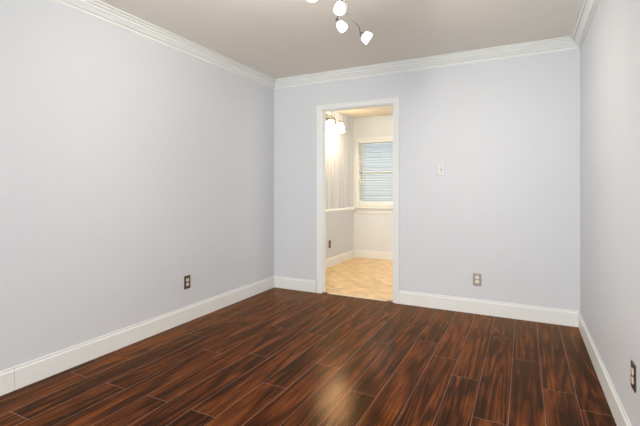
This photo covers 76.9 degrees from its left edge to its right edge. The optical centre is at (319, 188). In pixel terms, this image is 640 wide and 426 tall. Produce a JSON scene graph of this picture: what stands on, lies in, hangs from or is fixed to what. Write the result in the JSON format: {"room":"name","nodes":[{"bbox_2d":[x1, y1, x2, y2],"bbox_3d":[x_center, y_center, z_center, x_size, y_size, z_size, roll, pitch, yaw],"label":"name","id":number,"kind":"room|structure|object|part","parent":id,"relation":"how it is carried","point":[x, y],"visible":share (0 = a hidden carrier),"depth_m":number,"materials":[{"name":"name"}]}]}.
{"room":"empty room","nodes":[
{"label":"empty room","id":0,"kind":"room"},
{"bbox_2d":[0,0,273,370],"bbox_3d":[-2.051,-0.026,1.937,0.120,2.490,6.600,0,0,27],"label":"wall","id":1,"kind":"structure","parent":0,"point":[132,166],"depth_m":2.89,"materials":[{"name":"paint"}]},
{"bbox_2d":[0,276,274,395],"bbox_3d":[-1.982,1.101,1.924,0.015,0.136,6.400,0,0,27],"label":"baseboard","id":2,"kind":"structure","parent":1,"relation":"attached to","point":[27,373],"depth_m":2.89,"materials":[{"name":"white paint"}]},
{"bbox_2d":[49,0,275,88],"bbox_3d":[-1.953,-1.222,1.910,0.078,0.098,6.400,0,0,27],"label":"trim","id":3,"kind":"structure","parent":1,"relation":"attached to","point":[96,9],"depth_m":3.24,"materials":[{"name":"white paint"}]},
{"bbox_2d":[184,275,189,289],"bbox_3d":[-1.165,0.824,3.544,0.009,0.116,0.072,0,0,27],"label":"wall outlet","id":4,"kind":"object","parent":1,"relation":"attached to","point":[186,278],"visible":1,"depth_m":3.54,"materials":[{"name":"brown metal"}]},
{"bbox_2d":[0,287,616,425],"bbox_3d":[-0.617,1.194,1.241,3.063,0.050,6.412,0,0,27],"label":"floor","id":5,"kind":"structure","parent":0,"point":[275,356],"depth_m":2.52,"materials":[{"name":"brown wood"}]},
{"bbox_2d":[327,293,386,300],"bbox_3d":[0.399,1.177,4.339,0.803,0.023,0.032,0,0,27],"label":"threshold","id":6,"kind":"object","parent":5,"relation":"on","point":[327,293],"depth_m":4.33,"materials":[{"name":"stone"}]},
{"bbox_2d":[99,0,580,78],"bbox_3d":[-0.629,-1.321,1.218,3.307,0.100,6.600,0,0,27],"label":"ceiling","id":7,"kind":"structure","parent":0,"point":[277,39],"depth_m":3.19,"materials":[{"name":"paint"}]},
{"bbox_2d":[308,0,371,43],"bbox_3d":[0.030,-1.116,2.187,0.179,0.312,1.215,0,0,25],"label":"ceiling spotlight","id":8,"kind":"object","parent":7,"relation":"attached to","point":[339,9],"visible":1,"depth_m":2.50,"materials":[{"name":"white glass"}]},
{"bbox_3d":[0.114,-1.049,2.336,0.066,0.072,0.069,0,0,27],"label":"lamp shade","id":9,"kind":"part","parent":8,"relation":"part of","materials":[{"name":"white glass"}]},
{"bbox_3d":[0.138,-1.013,2.520,0.070,0.073,0.059,0,0,27],"label":"lamp shade","id":10,"kind":"part","parent":8,"relation":"part of","materials":[{"name":"white glass"}]},
{"bbox_3d":[0.314,-1.000,2.682,0.076,0.078,0.077,0,0,27],"label":"lamp shade","id":11,"kind":"part","parent":8,"relation":"part of","materials":[{"name":"white glass"}]},
{"bbox_2d":[326,111,353,258],"bbox_3d":[0.015,0.008,5.890,0.100,2.422,2.320,0,0,27],"label":"wall","id":12,"kind":"structure","parent":0,"point":[339,146],"depth_m":6.39,"materials":[{"name":"grey paint"}]},
{"bbox_2d":[326,116,344,132],"bbox_3d":[0.131,-0.959,5.798,0.188,0.215,0.840,0,0,27],"label":"vanity light","id":13,"kind":"object","parent":12,"relation":"attached to","point":[331,122],"visible":0.59,"depth_m":5.95,"materials":[{"name":"white glass"}]},
{"bbox_3d":[0.154,-0.916,5.786,0.136,0.130,0.136,0,0,27],"label":"lamp shade","id":14,"kind":"part","parent":13,"relation":"part of","materials":[{"name":"white glass"}]},
{"bbox_3d":[0.305,-0.916,6.085,0.136,0.130,0.136,0,0,27],"label":"lamp shade","id":15,"kind":"part","parent":13,"relation":"part of","materials":[{"name":"white glass"}]},
{"bbox_2d":[326,249,354,267],"bbox_3d":[0.067,1.104,5.864,0.015,0.129,2.320,0,0,27],"label":"baseboard","id":16,"kind":"structure","parent":12,"relation":"attached to","point":[345,256],"depth_m":6.34,"materials":[{"name":"beige paint"}]},
{"bbox_2d":[326,207,354,213],"bbox_3d":[0.070,0.345,5.862,0.022,0.060,2.320,0,0,27],"label":"trim","id":17,"kind":"structure","parent":12,"relation":"attached to","point":[348,208],"depth_m":6.34,"materials":[{"name":"beige paint"}]},
{"bbox_2d":[326,257,392,300],"bbox_3d":[1.274,1.194,5.275,2.900,0.050,2.482,0,0,27],"label":"floor","id":18,"kind":"structure","parent":0,"point":[355,276],"depth_m":5.23,"materials":[{"name":"beige tile"}]},
{"bbox_2d":[338,106,392,117],"bbox_3d":[1.292,-1.253,5.312,2.900,0.100,2.440,0,0,27],"label":"ceiling","id":19,"kind":"structure","parent":0,"point":[387,110],"depth_m":6.39,"materials":[{"name":"beige paint"}]},
{"bbox_2d":[355,115,392,251],"bbox_3d":[1.815,0.008,6.347,2.900,2.422,0.120,0,0,27],"label":"wall","id":20,"kind":"structure","parent":0,"point":[373,231],"depth_m":6.75,"materials":[{"name":"beige paint"}]},
{"bbox_2d":[354,118,354,248],"bbox_3d":[0.588,-0.082,6.893,0.016,2.242,0.014,0,0,27],"label":"trim","id":21,"kind":"structure","parent":20,"relation":"attached to","point":[354,118],"depth_m":6.88,"materials":[{"name":"beige paint"}]},
{"bbox_2d":[354,136,392,213],"bbox_3d":[1.111,-0.222,6.671,1.101,1.271,0.163,0,0,27],"label":"window","id":22,"kind":"structure","parent":20,"relation":"in","point":[359,208],"depth_m":6.81,"materials":[{"name":"beige paint"}]},
{"bbox_3d":[1.133,-0.526,6.735,0.928,0.579,0.028,0,0,27],"label":"sash","id":23,"kind":"part","parent":22,"relation":"part of","materials":[{"name":"beige paint"}]},
{"bbox_3d":[1.086,0.329,6.623,1.101,0.028,0.055,0,0,27],"label":"sill","id":24,"kind":"part","parent":22,"relation":"part of","materials":[{"name":"beige paint"}]},
{"bbox_2d":[359,139,392,205],"bbox_3d":[1.096,-0.264,6.662,0.948,1.101,0.061,0,0,27],"label":"window blind","id":25,"kind":"object","parent":22,"relation":"attached to","point":[372,203],"visible":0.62,"depth_m":6.73,"materials":[{"name":"white vinyl slats"}]},
{"bbox_3d":[1.098,0.251,6.665,0.946,0.072,0.054,0,0,27],"label":"rail","id":26,"kind":"part","parent":25,"relation":"part of","materials":[{"name":"white"}]},
{"bbox_3d":[1.120,0.006,6.709,0.928,0.565,0.028,0,0,27],"label":"sash","id":27,"kind":"part","parent":22,"relation":"part of","materials":[{"name":"beige paint"}]},
{"bbox_3d":[1.119,0.006,6.708,0.856,0.493,0.004,0,0,27],"label":"pane","id":28,"kind":"part","parent":22,"relation":"part of","materials":[{"name":"clear glass"}]},
{"bbox_3d":[1.133,-0.526,6.734,0.856,0.507,0.004,0,0,27],"label":"pane","id":29,"kind":"part","parent":22,"relation":"part of","materials":[{"name":"clear glass"}]},
{"bbox_2d":[354,249,392,259],"bbox_3d":[1.785,1.104,6.287,2.700,0.129,0.015,0,0,27],"label":"baseboard","id":30,"kind":"structure","parent":20,"relation":"attached to","point":[358,253],"depth_m":6.72,"materials":[{"name":"beige paint"}]},
{"bbox_2d":[274,49,579,310],"bbox_3d":[0.843,-0.051,4.127,3.067,2.441,0.080,0,0,27],"label":"wall","id":31,"kind":"structure","parent":0,"point":[504,209],"depth_m":3.78,"materials":[{"name":"paint"}]},
{"bbox_2d":[274,276,315,292],"bbox_3d":[-0.297,1.101,4.650,0.562,0.136,0.015,0,0,27],"label":"baseboard","id":32,"kind":"structure","parent":31,"relation":"attached to","point":[298,284],"depth_m":4.63,"materials":[{"name":"white paint"}]},
{"bbox_2d":[317,97,399,303],"bbox_3d":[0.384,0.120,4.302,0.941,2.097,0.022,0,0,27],"label":"trim","id":33,"kind":"structure","parent":31,"relation":"attached to","point":[394,100],"depth_m":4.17,"materials":[{"name":"white paint"}]},
{"bbox_2d":[274,36,578,88],"bbox_3d":[0.807,-1.222,4.056,3.067,0.098,0.078,0,0,27],"label":"trim","id":34,"kind":"structure","parent":31,"relation":"attached to","point":[561,44],"depth_m":3.89,"materials":[{"name":"white paint"}]},
{"bbox_2d":[437,163,444,174],"bbox_3d":[1.170,-0.186,3.904,0.072,0.120,0.023,0,0,27],"label":"light switch","id":35,"kind":"object","parent":31,"relation":"attached to","point":[440,166],"visible":1,"depth_m":3.91,"materials":[{"name":"white plastic"}]},
{"bbox_2d":[473,273,480,285],"bbox_3d":[1.466,0.851,3.762,0.072,0.116,0.009,0,0,27],"label":"wall outlet","id":36,"kind":"object","parent":31,"relation":"attached to","point":[476,276],"visible":1,"depth_m":3.76,"materials":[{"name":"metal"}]},
{"bbox_2d":[399,290,578,326],"bbox_3d":[1.494,1.101,3.744,1.558,0.136,0.015,0,0,27],"label":"baseboard","id":37,"kind":"structure","parent":31,"relation":"attached to","point":[557,316],"depth_m":3.69,"materials":[{"name":"white paint"}]},
{"bbox_2d":[580,0,639,425],"bbox_3d":[0.793,-0.026,0.499,0.120,2.490,6.600,0,0,27],"label":"wall","id":38,"kind":"structure","parent":0,"point":[610,48],"depth_m":2.13,"materials":[{"name":"paint"}]},
{"bbox_2d":[570,0,599,48],"bbox_3d":[0.714,-1.222,0.561,0.078,0.098,6.400,0,0,27],"label":"trim","id":39,"kind":"structure","parent":38,"relation":"attached to","point":[587,8],"depth_m":2.92,"materials":[{"name":"white paint"}]},
{"bbox_2d":[578,311,631,425],"bbox_3d":[0.742,1.101,0.547,0.015,0.136,6.400,0,0,27],"label":"baseboard","id":40,"kind":"structure","parent":38,"relation":"attached to","point":[620,416],"depth_m":2.29,"materials":[{"name":"white paint"}]},
{"bbox_2d":[631,360,635,392],"bbox_3d":[1.345,0.807,1.733,0.009,0.116,0.072,0,0,27],"label":"wall outlet","id":41,"kind":"object","parent":38,"relation":"attached to","point":[633,366],"visible":1,"depth_m":1.72,"materials":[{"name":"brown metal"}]}
]}

